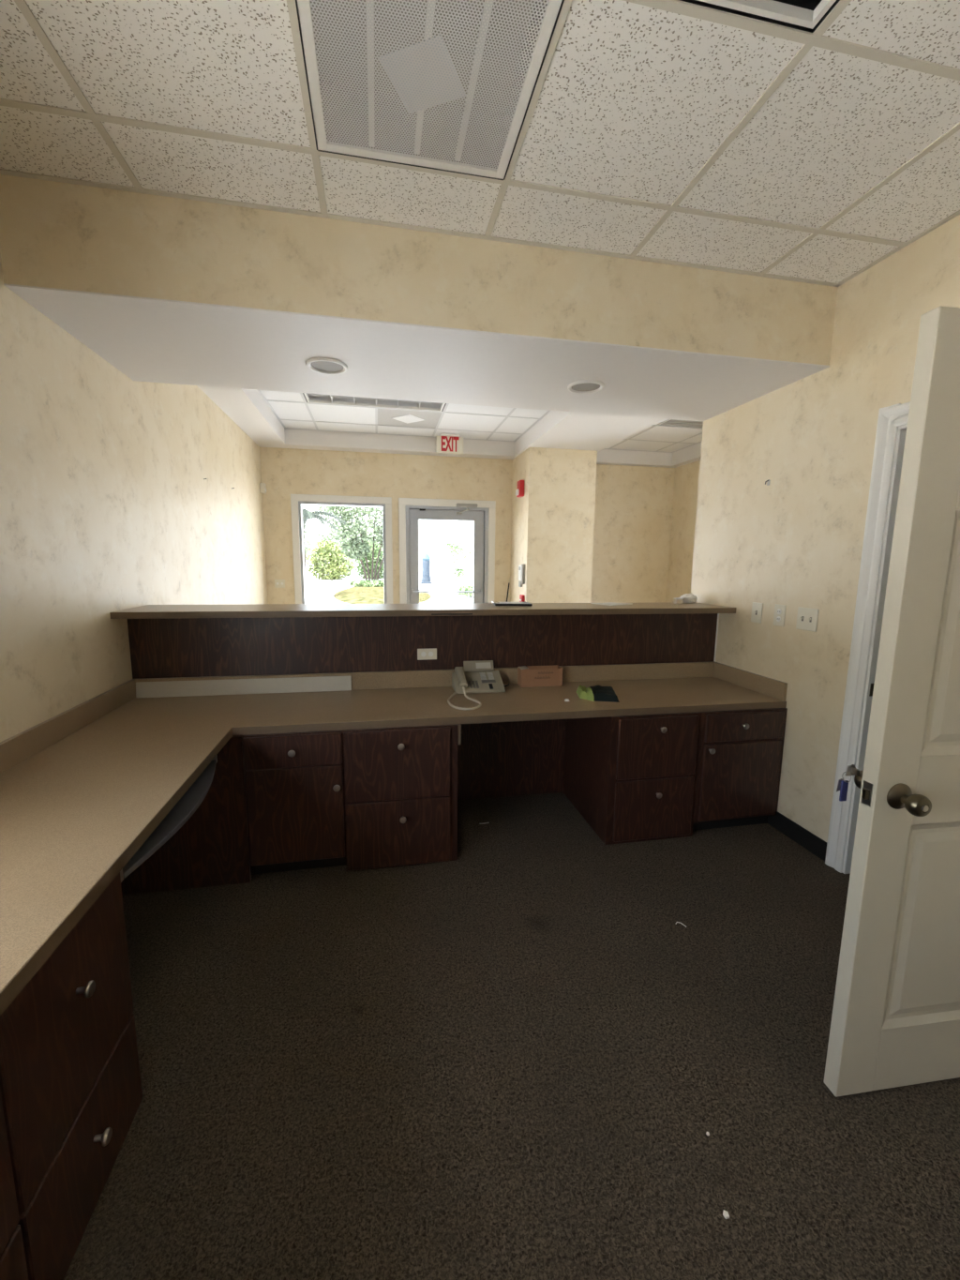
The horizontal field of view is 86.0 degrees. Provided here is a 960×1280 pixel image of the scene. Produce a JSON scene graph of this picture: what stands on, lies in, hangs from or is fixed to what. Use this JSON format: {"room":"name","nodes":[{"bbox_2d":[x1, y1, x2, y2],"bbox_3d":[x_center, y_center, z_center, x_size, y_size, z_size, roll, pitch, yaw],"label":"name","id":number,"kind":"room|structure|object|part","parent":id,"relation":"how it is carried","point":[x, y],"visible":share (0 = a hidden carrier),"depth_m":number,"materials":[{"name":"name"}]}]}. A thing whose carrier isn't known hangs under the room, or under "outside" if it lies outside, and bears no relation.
{"room":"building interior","nodes":[
{"label":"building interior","id":0,"kind":"room"},
{"bbox_2d":[0,251,267,742],"bbox_3d":[-1.739,-0.360,1.751,0.130,3.100,9.216,-1,9,-11],"label":"wall","id":1,"kind":"structure","parent":0,"point":[108,504],"depth_m":2.41,"materials":[{"name":"paint"}]},
{"bbox_2d":[0,678,135,774],"bbox_3d":[-1.414,0.589,0.583,0.019,0.099,4.505,-1,9,-11],"label":"backsplash","id":2,"kind":"structure","parent":1,"relation":"attached to","point":[16,749],"depth_m":2.10,"materials":[{"name":"laminate"}]},
{"bbox_2d":[259,482,266,493],"bbox_3d":[-2.488,-1.741,5.909,0.060,0.110,0.060,-1,9,-11],"label":"sensor","id":3,"kind":"object","parent":1,"relation":"attached to","point":[263,489],"visible":1,"depth_m":5.88,"materials":[{"name":"white plastic"}]},
{"bbox_2d":[3,283,829,421],"bbox_3d":[-0.092,-1.708,2.630,3.491,0.660,1.013,-1,9,-11],"label":"ceiling","id":4,"kind":"structure","parent":0,"point":[144,338],"depth_m":2.50,"materials":[{"name":"white paint"}]},
{"bbox_2d":[305,357,347,374],"bbox_3d":[-0.765,-1.368,2.578,0.204,0.011,0.204,-1,9,-11],"label":"recessed light","id":5,"kind":"object","parent":4,"relation":"in","point":[328,365],"visible":1,"depth_m":2.57,"materials":[{"name":"white plastic"}]},
{"bbox_2d":[567,379,604,393],"bbox_3d":[0.583,-1.393,2.841,0.204,0.011,0.204,-1,9,-11],"label":"recessed light","id":6,"kind":"object","parent":4,"relation":"in","point":[589,386],"visible":1,"depth_m":2.84,"materials":[{"name":"white plastic"}]},
{"bbox_2d":[0,174,838,365],"bbox_3d":[-0.002,-1.642,2.179,3.491,0.654,0.080,-1,9,-11],"label":"wall header","id":7,"kind":"structure","parent":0,"point":[53,234],"depth_m":2.08,"materials":[{"name":"paint"}]},
{"bbox_2d":[196,385,702,467],"bbox_3d":[0.360,-2.189,4.829,5.246,0.331,3.220,-1,9,-11],"label":"ceiling","id":8,"kind":"structure","parent":0,"point":[278,419],"depth_m":5.56,"materials":[{"name":"white paint"}]},
{"bbox_2d":[302,392,446,411],"bbox_3d":[-0.928,-2.229,4.610,1.277,0.114,0.624,-1,9,-11],"label":"light","id":9,"kind":"object","parent":8,"relation":"attached to","point":[309,398],"visible":0.32,"depth_m":4.86,"materials":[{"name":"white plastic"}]},
{"bbox_2d":[377,408,441,428],"bbox_3d":[-0.737,-2.281,5.305,0.626,0.014,0.630,-1,9,-11],"label":"ceiling vent","id":10,"kind":"object","parent":8,"relation":"in","point":[385,416],"visible":0.96,"depth_m":5.29,"materials":[{"name":"metal"}]},
{"bbox_3d":[-0.737,-2.276,5.306,0.240,0.004,0.240,6,10,33],"label":"diamond plate","id":11,"kind":"part","parent":10,"relation":"part of","materials":[{"name":"metal"}]},
{"bbox_2d":[436,433,463,454],"bbox_3d":[-0.350,-2.261,5.947,0.312,0.208,0.080,-1,9,-11],"label":"exit sign","id":12,"kind":"object","parent":8,"relation":"hanging from","point":[445,444],"visible":1,"depth_m":5.93,"materials":[{"name":"white plastic"}]},
{"bbox_2d":[661,419,703,427],"bbox_3d":[2.247,-2.240,5.222,0.630,0.014,0.580,-1,9,-11],"label":"ceiling vent","id":13,"kind":"object","parent":8,"relation":"in","point":[672,422],"visible":0.24,"depth_m":5.38,"materials":[{"name":"metal"}]},
{"bbox_3d":[2.198,-2.272,5.466,0.620,0.004,0.030,-1,9,-11],"label":"blade","id":14,"kind":"part","parent":13,"relation":"part of","materials":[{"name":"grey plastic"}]},
{"bbox_3d":[2.217,-2.258,5.373,0.620,0.004,0.030,-1,9,-11],"label":"blade","id":15,"kind":"part","parent":13,"relation":"part of","materials":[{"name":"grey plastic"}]},
{"bbox_2d":[259,447,675,603],"bbox_3d":[0.082,-1.080,6.679,5.376,3.100,0.150,-1,9,-11],"label":"wall","id":16,"kind":"structure","parent":0,"point":[632,529],"depth_m":6.45,"materials":[{"name":"paint"}]},
{"bbox_2d":[274,579,285,587],"bbox_3d":[-2.395,-0.676,6.164,0.116,0.100,0.008,-1,9,-11],"label":"light switch","id":17,"kind":"object","parent":16,"relation":"attached to","point":[278,583],"visible":1,"depth_m":6.16,"materials":[{"name":"white plastic"}]},
{"bbox_2d":[290,494,392,603],"bbox_3d":[-1.665,-0.847,6.324,1.170,1.786,0.170,-1,9,-11],"label":"window","id":18,"kind":"structure","parent":16,"relation":"in","point":[296,508],"depth_m":6.20,"materials":[{"name":"wood"}]},
{"bbox_3d":[-2.191,-0.810,6.178,0.080,1.666,0.020,-1,9,-11],"label":"casing","id":19,"kind":"part","parent":18,"relation":"part of","materials":[{"name":"white wood"}]},
{"bbox_3d":[-1.647,-1.683,6.154,1.170,0.080,0.020,-1,9,-11],"label":"casing","id":20,"kind":"part","parent":18,"relation":"part of","materials":[{"name":"white wood"}]},
{"bbox_3d":[-1.122,-0.830,6.389,0.080,1.666,0.020,-1,9,-11],"label":"casing","id":21,"kind":"part","parent":18,"relation":"part of","materials":[{"name":"white wood"}]},
{"bbox_2d":[398,497,496,603],"bbox_3d":[-0.415,-0.638,6.581,1.215,2.245,0.219,-1,9,-11],"label":"door","id":22,"kind":"structure","parent":16,"relation":"in","point":[411,510],"depth_m":6.49,"materials":[{"name":"metal"}]},
{"bbox_3d":[-0.965,-0.583,6.458,0.085,2.160,0.020,-1,9,-11],"label":"casing","id":23,"kind":"part","parent":22,"relation":"part of","materials":[{"name":"white wood"}]},
{"bbox_3d":[-0.399,-1.703,6.401,1.215,0.085,0.020,-1,9,-11],"label":"casing","id":24,"kind":"part","parent":22,"relation":"part of","materials":[{"name":"white wood"}]},
{"bbox_3d":[0.143,-0.604,6.676,0.085,2.160,0.020,-1,9,-11],"label":"casing","id":25,"kind":"part","parent":22,"relation":"part of","materials":[{"name":"white wood"}]},
{"bbox_2d":[0,0,959,286],"bbox_3d":[0.465,-1.436,-0.169,3.491,0.245,4.716,-1,9,-11],"label":"ceiling","id":26,"kind":"structure","parent":0,"point":[675,132],"depth_m":1.60,"materials":[{"name":"tile"}]},
{"bbox_2d":[295,0,564,180],"bbox_3d":[-0.162,-1.667,1.426,0.643,0.215,0.643,-1,9,-11],"label":"ceiling vent","id":27,"kind":"object","parent":26,"relation":"in","point":[443,84],"visible":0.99,"depth_m":1.47,"materials":[{"name":"white metal"}]},
{"bbox_3d":[-0.158,-1.570,1.438,0.184,0.002,0.184,4,9,19],"label":"deflector plate","id":28,"kind":"part","parent":27,"relation":"part of","materials":[{"name":"silver metal"}]},
{"bbox_2d":[679,0,840,32],"bbox_3d":[0.597,-1.534,0.931,0.631,0.114,0.631,-1,9,-11],"label":"light","id":29,"kind":"object","parent":26,"relation":"attached to","point":[805,15],"visible":1,"depth_m":1.26,"materials":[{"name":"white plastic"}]},
{"bbox_2d":[63,792,959,1279],"bbox_3d":[1.056,1.451,0.736,5.096,0.120,5.590,-1,9,-11],"label":"floor","id":30,"kind":"structure","parent":0,"point":[511,1058],"depth_m":1.48,"materials":[{"name":"carpet"}]},
{"bbox_2d":[0,1089,29,1279],"bbox_3d":[-1.087,1.026,0.650,0.671,0.700,0.450,-1,9,-11],"label":"base cabinet","id":31,"kind":"object","parent":30,"relation":"on","point":[12,1256],"visible":1,"depth_m":0.90,"materials":[{"name":"brown wood"}]},
{"bbox_3d":[-0.796,0.882,0.687,0.018,0.409,0.444,-1,9,-11],"label":"drawer","id":32,"kind":"part","parent":31,"relation":"part of","materials":[{"name":"brown wood"}]},
{"bbox_3d":[-0.799,1.223,0.738,0.018,0.267,0.444,-1,9,-11],"label":"drawer","id":33,"kind":"part","parent":31,"relation":"part of","materials":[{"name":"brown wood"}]},
{"bbox_2d":[0,872,142,1279],"bbox_3d":[-1.175,0.959,1.088,0.671,0.700,0.448,-1,9,-11],"label":"base cabinet","id":34,"kind":"object","parent":30,"relation":"on","point":[70,1084],"visible":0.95,"depth_m":1.08,"materials":[{"name":"brown wood"}]},
{"bbox_3d":[-0.887,1.156,1.175,0.018,0.267,0.442,-1,9,-11],"label":"drawer","id":35,"kind":"part","parent":34,"relation":"part of","materials":[{"name":"brown wood"}]},
{"bbox_3d":[-0.859,0.761,1.121,0.031,0.032,0.033,-1,9,-11],"label":"knob","id":36,"kind":"part","parent":34,"relation":"part of","materials":[{"name":"silver metal"}]},
{"bbox_3d":[-0.863,1.136,1.177,0.031,0.032,0.033,-1,9,-11],"label":"knob","id":37,"kind":"part","parent":34,"relation":"part of","materials":[{"name":"silver metal"}]},
{"bbox_2d":[120,735,251,895],"bbox_3d":[-1.391,0.779,2.274,0.674,0.700,0.020,-1,9,-11],"label":"filler panel","id":38,"kind":"object","parent":30,"relation":"on","point":[212,848],"visible":0.43,"depth_m":2.31,"materials":[{"name":"brown wood"}]},
{"bbox_2d":[242,730,346,873],"bbox_3d":[-0.905,0.725,2.669,0.430,0.700,0.695,-1,9,-11],"label":"base cabinet","id":39,"kind":"object","parent":30,"relation":"on","point":[294,781],"visible":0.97,"depth_m":2.36,"materials":[{"name":"brown wood"}]},
{"bbox_3d":[-0.842,0.505,2.305,0.033,0.032,0.031,-1,9,-11],"label":"knob","id":40,"kind":"part","parent":39,"relation":"part of","materials":[{"name":"silver metal"}]},
{"bbox_3d":[-0.843,0.503,2.330,0.419,0.147,0.018,-1,9,-11],"label":"drawer","id":41,"kind":"part","parent":39,"relation":"part of","materials":[{"name":"brown wood"}]},
{"bbox_3d":[-0.846,0.807,2.376,0.419,0.456,0.018,-1,9,-11],"label":"door","id":42,"kind":"part","parent":39,"relation":"part of","materials":[{"name":"brown wood"}]},
{"bbox_3d":[-0.658,0.678,2.368,0.033,0.032,0.031,-1,9,-11],"label":"knob","id":43,"kind":"part","parent":39,"relation":"part of","materials":[{"name":"silver metal"}]},
{"bbox_2d":[342,723,461,871],"bbox_3d":[-0.423,0.716,2.764,0.552,0.700,0.695,-1,9,-11],"label":"base cabinet","id":44,"kind":"object","parent":30,"relation":"on","point":[400,784],"visible":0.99,"depth_m":2.45,"materials":[{"name":"brown wood"}]},
{"bbox_3d":[-0.386,0.591,2.435,0.494,0.342,0.018,-1,9,-11],"label":"drawer","id":45,"kind":"part","parent":44,"relation":"part of","materials":[{"name":"brown wood"}]},
{"bbox_3d":[-0.390,0.931,2.486,0.494,0.334,0.018,-1,9,-11],"label":"drawer","id":46,"kind":"part","parent":44,"relation":"part of","materials":[{"name":"brown wood"}]},
{"bbox_3d":[-0.368,0.495,2.399,0.033,0.032,0.031,-1,9,-11],"label":"knob","id":47,"kind":"part","parent":44,"relation":"part of","materials":[{"name":"silver metal"}]},
{"bbox_3d":[-0.367,0.853,2.453,0.033,0.032,0.031,-1,9,-11],"label":"knob","id":48,"kind":"part","parent":44,"relation":"part of","materials":[{"name":"silver metal"}]},
{"bbox_2d":[127,613,719,800],"bbox_3d":[-0.164,0.412,3.195,3.491,1.178,0.141,-1,9,-11],"label":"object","id":49,"kind":"structure","parent":30,"relation":"on","point":[515,758],"depth_m":3.10,"materials":[{"name":"wood"}]},
{"bbox_3d":[-0.155,0.608,3.166,3.491,0.800,0.012,-1,9,-11],"label":"panel","id":50,"kind":"part","parent":49,"relation":"part of","materials":[{"name":"brown wood"}]},
{"bbox_3d":[-0.148,0.025,3.079,3.491,0.378,0.012,-1,9,-11],"label":"facing panel","id":51,"kind":"part","parent":49,"relation":"part of","materials":[{"name":"brown wood"}]},
{"bbox_2d":[109,602,737,618],"bbox_3d":[-0.155,-0.185,3.094,3.491,0.034,0.445,-1,9,-11],"label":"ledge","id":52,"kind":"object","parent":49,"relation":"on","point":[256,610],"visible":0.95,"depth_m":2.92,"materials":[{"name":"laminate"}]},
{"bbox_2d":[505,576,510,602],"bbox_3d":[0.172,-0.320,3.311,0.035,0.176,0.036,5,10,27],"label":"pen","id":53,"kind":"object","parent":52,"relation":"on","point":[509,577],"visible":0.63,"depth_m":3.31,"materials":[{"name":"black plastic"}]},
{"bbox_2d":[491,601,532,605],"bbox_3d":[0.195,-0.230,3.232,0.240,0.020,0.160,0,9,-5],"label":"clipboard","id":54,"kind":"object","parent":52,"relation":"on","point":[496,603],"visible":1,"depth_m":3.16,"materials":[{"name":"black plastic"}]},
{"bbox_2d":[590,602,632,605],"bbox_3d":[0.862,-0.239,3.383,0.202,0.008,0.178,-5,10,-31],"label":"paper sheet","id":55,"kind":"object","parent":52,"relation":"on","point":[608,603],"visible":1,"depth_m":3.36,"materials":[{"name":"white paper"}]},
{"bbox_2d":[673,597,683,603],"bbox_3d":[1.345,-0.267,3.497,0.048,0.040,0.044,-1,9,-11],"label":"box","id":56,"kind":"object","parent":52,"relation":"on","point":[677,600],"visible":0.99,"depth_m":3.48,"materials":[{"name":"paper"}]},
{"bbox_2d":[680,593,697,602],"bbox_3d":[1.440,-0.290,3.559,0.124,0.069,0.091,-1,9,-11],"label":"crumpled tissue","id":57,"kind":"object","parent":52,"relation":"on","point":[687,597],"visible":0.88,"depth_m":3.53,"materials":[{"name":"paper"}]},
{"bbox_2d":[135,662,713,690],"bbox_3d":[-0.147,0.226,3.093,3.451,0.099,0.020,-1,9,-11],"label":"backsplash","id":58,"kind":"structure","parent":49,"relation":"attached to","point":[399,679],"depth_m":3.14,"materials":[{"name":"laminate"}]},
{"bbox_2d":[417,647,436,660],"bbox_3d":[-0.312,0.083,3.044,0.116,0.066,0.008,-1,9,-11],"label":"wall outlet","id":59,"kind":"object","parent":49,"relation":"attached to","point":[422,654],"visible":1,"depth_m":3.04,"materials":[{"name":"white plastic"}]},
{"bbox_2d":[562,711,702,844],"bbox_3d":[0.862,0.692,3.017,0.512,0.700,0.695,-1,9,-11],"label":"base cabinet","id":60,"kind":"object","parent":30,"relation":"on","point":[632,778],"visible":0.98,"depth_m":2.72,"materials":[{"name":"brown wood"}]},
{"bbox_3d":[0.925,0.898,2.744,0.449,0.330,0.018,-1,9,-11],"label":"drawer","id":61,"kind":"part","parent":60,"relation":"part of","materials":[{"name":"brown wood"}]},
{"bbox_3d":[0.929,0.562,2.693,0.449,0.322,0.018,-1,9,-11],"label":"drawer","id":62,"kind":"part","parent":60,"relation":"part of","materials":[{"name":"brown wood"}]},
{"bbox_3d":[0.939,0.815,2.709,0.033,0.032,0.031,-1,9,-11],"label":"knob","id":63,"kind":"part","parent":60,"relation":"part of","materials":[{"name":"silver metal"}]},
{"bbox_3d":[0.945,0.462,2.656,0.033,0.032,0.031,-1,9,-11],"label":"knob","id":64,"kind":"part","parent":60,"relation":"part of","materials":[{"name":"silver metal"}]},
{"bbox_2d":[722,1210,729,1219],"bbox_3d":[0.563,1.315,1.180,0.012,0.004,0.014,-1,9,-11],"label":"paper scrap","id":65,"kind":"object","parent":30,"relation":"on","point":[725,1212],"visible":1,"depth_m":1.18,"materials":[{"name":"white paper"}]},
{"bbox_2d":[692,707,787,830],"bbox_3d":[1.370,0.682,3.117,0.520,0.700,0.695,-1,9,-11],"label":"base cabinet","id":66,"kind":"object","parent":30,"relation":"on","point":[741,753],"visible":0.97,"depth_m":2.80,"materials":[{"name":"brown wood"}]},
{"bbox_2d":[0,662,787,1015],"bbox_3d":[0.287,0.576,0.921,3.489,0.138,4.505,-1,9,-11],"label":"countertop","id":67,"kind":"structure","parent":66,"relation":"on","point":[84,787],"depth_m":2.21,"materials":[{"name":"laminate"}]},
{"bbox_2d":[120,754,217,882],"bbox_3d":[-1.204,0.551,1.792,0.410,0.102,0.876,-1,9,-11],"label":"keyboard tray","id":68,"kind":"object","parent":67,"relation":"attached to","point":[193,797],"visible":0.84,"depth_m":1.72,"materials":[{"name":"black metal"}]},
{"bbox_3d":[-1.285,0.257,2.851,1.114,0.084,0.014,-1,9,-11],"label":"plastic strip","id":69,"kind":"part","parent":67,"relation":"part of","materials":[{"name":"white plastic"}]},
{"bbox_2d":[447,660,509,710],"bbox_3d":[-0.033,0.233,2.865,0.325,0.156,0.606,2,9,10],"label":"desk telephone","id":70,"kind":"object","parent":67,"relation":"on","point":[479,676],"visible":1,"depth_m":2.98,"materials":[{"name":"plastic"}]},
{"bbox_3d":[-0.089,0.303,2.743,0.173,0.053,0.342,-1,9,-11],"label":"handset cord","id":71,"kind":"part","parent":70,"relation":"part of","materials":[{"name":"white plastic"}]},
{"bbox_2d":[517,664,562,687],"bbox_3d":[0.366,0.218,3.134,0.258,0.114,0.087,-1,9,-11],"label":"cardboard box","id":72,"kind":"object","parent":67,"relation":"on","point":[528,676],"visible":1,"depth_m":3.10,"materials":[{"name":"orange cardboard"}]},
{"bbox_2d":[575,684,619,702],"bbox_3d":[0.658,0.287,2.905,0.218,0.051,0.273,2,9,7],"label":"glove","id":73,"kind":"object","parent":67,"relation":"on","point":[596,693],"visible":1,"depth_m":2.82,"materials":[{"name":"fabric"}]},
{"bbox_3d":[1.228,0.587,2.732,0.033,0.032,0.031,-1,9,-11],"label":"knob","id":74,"kind":"part","parent":66,"relation":"part of","materials":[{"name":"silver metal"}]},
{"bbox_3d":[1.426,0.769,2.824,0.469,0.432,0.018,-1,9,-11],"label":"door","id":75,"kind":"part","parent":66,"relation":"part of","materials":[{"name":"brown wood"}]},
{"bbox_3d":[1.429,0.466,2.779,0.469,0.150,0.018,-1,9,-11],"label":"drawer","id":76,"kind":"part","parent":66,"relation":"part of","materials":[{"name":"brown wood"}]},
{"bbox_3d":[1.417,0.459,2.750,0.033,0.032,0.031,-1,9,-11],"label":"knob","id":77,"kind":"part","parent":66,"relation":"part of","materials":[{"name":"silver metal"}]},
{"bbox_2d":[510,447,597,602],"bbox_3d":[0.864,-0.868,6.406,0.805,2.779,0.746,-1,9,-11],"label":"wall pier","id":78,"kind":"object","parent":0,"point":[552,526],"visible":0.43,"depth_m":5.98,"materials":[{"name":"paint"}]},
{"bbox_2d":[515,480,524,497],"bbox_3d":[0.465,-1.778,6.055,0.080,0.185,0.130,-1,9,-11],"label":"fire alarm","id":79,"kind":"object","parent":78,"relation":"attached to","point":[519,492],"visible":1,"depth_m":6.00,"materials":[{"name":"red plastic"}]},
{"bbox_2d":[518,564,525,587],"bbox_3d":[0.492,-0.766,6.132,0.035,0.270,0.190,-1,9,-11],"label":"alarm keypad","id":80,"kind":"object","parent":78,"relation":"attached to","point":[521,568],"visible":1,"depth_m":6.05,"materials":[{"name":"white plastic"}]},
{"bbox_3d":[0.506,-0.775,6.059,0.035,0.230,0.045,-1,9,-11],"label":"frame","id":81,"kind":"part","parent":80,"relation":"part of","materials":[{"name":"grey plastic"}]},
{"bbox_2d":[519,594,525,602],"bbox_3d":[0.495,-0.486,6.119,0.045,0.100,0.100,-1,9,-11],"label":"station","id":82,"kind":"object","parent":78,"relation":"attached to","point":[521,596],"visible":0.79,"depth_m":6.08,"materials":[{"name":"red plastic"}]},
{"bbox_2d":[666,460,700,602],"bbox_3d":[2.994,-0.870,5.491,0.130,3.100,3.346,-1,9,-11],"label":"wall","id":83,"kind":"structure","parent":0,"point":[686,476],"depth_m":6.76,"materials":[{"name":"paint"}]},
{"bbox_2d":[691,214,959,843],"bbox_3d":[2.142,-0.177,0.817,0.135,3.100,5.847,-1,9,-11],"label":"wall","id":84,"kind":"structure","parent":0,"point":[795,541],"depth_m":2.65,"materials":[{"name":"paint"}]},
{"bbox_2d":[712,662,787,700],"bbox_3d":[1.614,0.239,3.132,0.019,0.099,0.632,-1,9,-11],"label":"backsplash","id":85,"kind":"structure","parent":84,"relation":"attached to","point":[769,686],"depth_m":3.07,"materials":[{"name":"laminate"}]},
{"bbox_2d":[751,602,763,623],"bbox_3d":[1.626,-0.161,3.036,0.019,0.118,0.082,-1,9,-11],"label":"light switch","id":86,"kind":"object","parent":84,"relation":"attached to","point":[757,608],"visible":1,"depth_m":3.03,"materials":[{"name":"beige plastic"}]},
{"bbox_2d":[773,603,786,626],"bbox_3d":[1.665,-0.137,2.866,0.010,0.118,0.080,-1,9,-11],"label":"wall outlet","id":87,"kind":"object","parent":84,"relation":"attached to","point":[779,615],"visible":1,"depth_m":2.86,"materials":[{"name":"white plastic"}]},
{"bbox_2d":[768,811,827,861],"bbox_3d":[1.706,1.040,2.782,0.006,0.100,0.397,-1,9,-11],"label":"baseboard","id":88,"kind":"structure","parent":84,"relation":"attached to","point":[795,832],"depth_m":2.75,"materials":[{"name":"black plastic"}]},
{"bbox_2d":[796,606,818,632],"bbox_3d":[1.697,-0.108,2.681,0.019,0.116,0.130,-1,9,-11],"label":"light switch","id":89,"kind":"object","parent":84,"relation":"attached to","point":[806,617],"visible":1,"depth_m":2.68,"materials":[{"name":"white plastic"}]},
{"bbox_2d":[825,401,910,873],"bbox_3d":[1.927,0.135,1.888,0.155,2.160,1.139,-1,9,-11],"label":"trim","id":90,"kind":"structure","parent":84,"relation":"attached to","point":[892,426],"depth_m":2.35,"materials":[{"name":"white wood"}]},
{"bbox_3d":[1.802,0.229,2.364,0.028,0.060,0.002,-1,9,-11],"label":"strike plate","id":91,"kind":"part","parent":90,"relation":"part of","materials":[{"name":"black metal"}]},
{"bbox_3d":[1.871,-0.882,1.722,0.020,0.085,1.139,-1,9,-11],"label":"casing","id":92,"kind":"part","parent":90,"relation":"part of","materials":[{"name":"white wood"}]},
{"bbox_2d":[824,306,959,1097],"bbox_3d":[1.465,0.258,1.392,0.978,2.030,0.183,-1,9,-11],"label":"door","id":93,"kind":"structure","parent":84,"relation":"in","point":[896,1017],"depth_m":1.32,"materials":[{"name":"paint"}]},
{"bbox_2d":[836,764,859,801],"bbox_3d":[1.014,0.394,1.424,0.048,0.106,0.030,5,10,28],"label":"keys","id":94,"kind":"object","parent":93,"relation":"hanging from","point":[851,770],"visible":1,"depth_m":1.42,"materials":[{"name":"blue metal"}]},
{"bbox_3d":[1.053,0.386,1.387,0.068,0.068,0.070,-1,9,-11],"label":"knob","id":95,"kind":"part","parent":93,"relation":"part of","materials":[{"name":"gold metal"}]},
{"bbox_3d":[0.996,0.394,1.323,0.004,0.060,0.026,-1,9,-8],"label":"latch plate","id":96,"kind":"part","parent":93,"relation":"part of","materials":[{"name":"silver metal"}]},
{"bbox_3d":[1.072,0.402,1.279,0.068,0.068,0.070,-1,9,-11],"label":"knob","id":97,"kind":"part","parent":93,"relation":"part of","materials":[{"name":"gold metal"}]},
{"bbox_3d":[1.257,1.168,1.479,0.312,0.199,0.043,-1,9,-8],"label":"rail","id":98,"kind":"part","parent":93,"relation":"part of","materials":[{"name":"paint"}]},
{"bbox_3d":[1.261,0.772,1.420,0.310,0.600,0.042,-1,9,-8],"label":"panel","id":99,"kind":"part","parent":93,"relation":"part of","materials":[{"name":"paint"}]},
{"bbox_3d":[1.266,0.382,1.361,0.312,0.189,0.043,-1,9,-8],"label":"rail","id":100,"kind":"part","parent":93,"relation":"part of","materials":[{"name":"paint"}]},
{"bbox_3d":[1.270,-0.011,1.302,0.310,0.605,0.042,-1,9,-8],"label":"panel","id":101,"kind":"part","parent":93,"relation":"part of","materials":[{"name":"paint"}]},
{"bbox_3d":[1.274,-0.367,1.249,0.312,0.114,0.043,-1,9,-8],"label":"rail","id":102,"kind":"part","parent":93,"relation":"part of","materials":[{"name":"paint"}]},
{"label":"outside","id":103,"kind":"structure","parent":0,"visible":0},
{"bbox_2d":[305,563,473,603],"bbox_3d":[-23.057,-15.963,115.454,500.000,0.001,362.400,-1,9,-11],"label":"ground","id":104,"kind":"structure","parent":103,"point":[318,592],"depth_m":34.07,"materials":[{"name":"concrete"}]},
{"bbox_2d":[303,526,317,569],"bbox_3d":[-20.318,-10.193,56.218,5.694,6.200,3.133,-1,9,-11],"label":"tree","id":105,"kind":"object","parent":104,"relation":"on","point":[308,545],"visible":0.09,"depth_m":56.36,"materials":[{"name":"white plant"}]},
{"bbox_2d":[302,508,346,596],"bbox_3d":[-7.787,-3.777,22.579,3.888,3.754,4.053,-1,9,-11],"label":"palm tree","id":106,"kind":"object","parent":104,"relation":"on","point":[308,515],"visible":0.41,"depth_m":22.36,"materials":[{"name":"green plant"}]},
{"bbox_2d":[305,539,356,580],"bbox_3d":[-12.114,-6.421,41.466,4.161,3.345,2.165,-1,9,-11],"label":"bush","id":107,"kind":"object","parent":104,"relation":"on","point":[330,564],"visible":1,"depth_m":41.05,"materials":[{"name":"green plant"}]},
{"bbox_2d":[313,527,356,570],"bbox_3d":[-16.634,-10.439,60.010,5.552,5.640,3.191,-1,9,-11],"label":"tree","id":108,"kind":"object","parent":104,"relation":"on","point":[321,536],"visible":0.21,"depth_m":59.26,"materials":[{"name":"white plant"}]},
{"bbox_2d":[351,540,383,579],"bbox_3d":[-9.190,-6.901,44.494,4.021,3.478,2.288,-1,9,-11],"label":"bush","id":109,"kind":"object","parent":104,"relation":"on","point":[359,567],"visible":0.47,"depth_m":44.12,"materials":[{"name":"green plant"}]},
{"bbox_2d":[356,526,383,561],"bbox_3d":[-12.095,-10.466,59.890,5.287,5.827,3.283,-1,9,-11],"label":"tree","id":110,"kind":"object","parent":104,"relation":"on","point":[376,526],"visible":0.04,"depth_m":59.35,"materials":[{"name":"green plant"}]},
{"bbox_2d":[333,586,431,603],"bbox_3d":[-5.007,-2.514,26.456,4.700,0.205,16.400,-1,9,-11],"label":"garden bed","id":111,"kind":"object","parent":104,"relation":"on","point":[371,594],"visible":0.44,"depth_m":22.26,"materials":[{"name":"yellow plant"}]},
{"bbox_2d":[310,505,383,580],"bbox_3d":[-7.247,-6.389,31.624,5.943,6.164,3.768,-1,9,-11],"label":"crape myrtle","id":112,"kind":"object","parent":111,"relation":"on","point":[358,549],"visible":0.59,"depth_m":31.11,"materials":[{"name":"green plant"}]},
{"bbox_2d":[348,579,384,587],"bbox_3d":[-5.787,-3.344,30.587,3.958,0.503,3.331,-1,9,-11],"label":"ground cover","id":113,"kind":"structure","parent":111,"relation":"on","point":[355,583],"depth_m":29.49,"materials":[{"name":"green plant"}]},
{"bbox_2d":[420,553,432,584],"bbox_3d":[-4.037,-5.369,38.588,0.800,2.280,0.800,-1,9,-11],"label":"post","id":114,"kind":"object","parent":104,"relation":"on","point":[426,559],"visible":0.99,"depth_m":38.37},
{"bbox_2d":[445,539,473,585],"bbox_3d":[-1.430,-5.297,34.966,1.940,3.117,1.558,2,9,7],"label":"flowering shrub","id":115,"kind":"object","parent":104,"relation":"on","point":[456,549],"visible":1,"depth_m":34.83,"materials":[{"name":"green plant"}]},
{"bbox_2d":[456,584,473,596],"bbox_3d":[-0.401,-2.368,24.321,1.555,0.600,2.440,-1,9,-11],"label":"shrub","id":116,"kind":"object","parent":104,"relation":"on","point":[468,587],"visible":0.51,"depth_m":23.88,"materials":[{"name":"green plant"}]}
]}

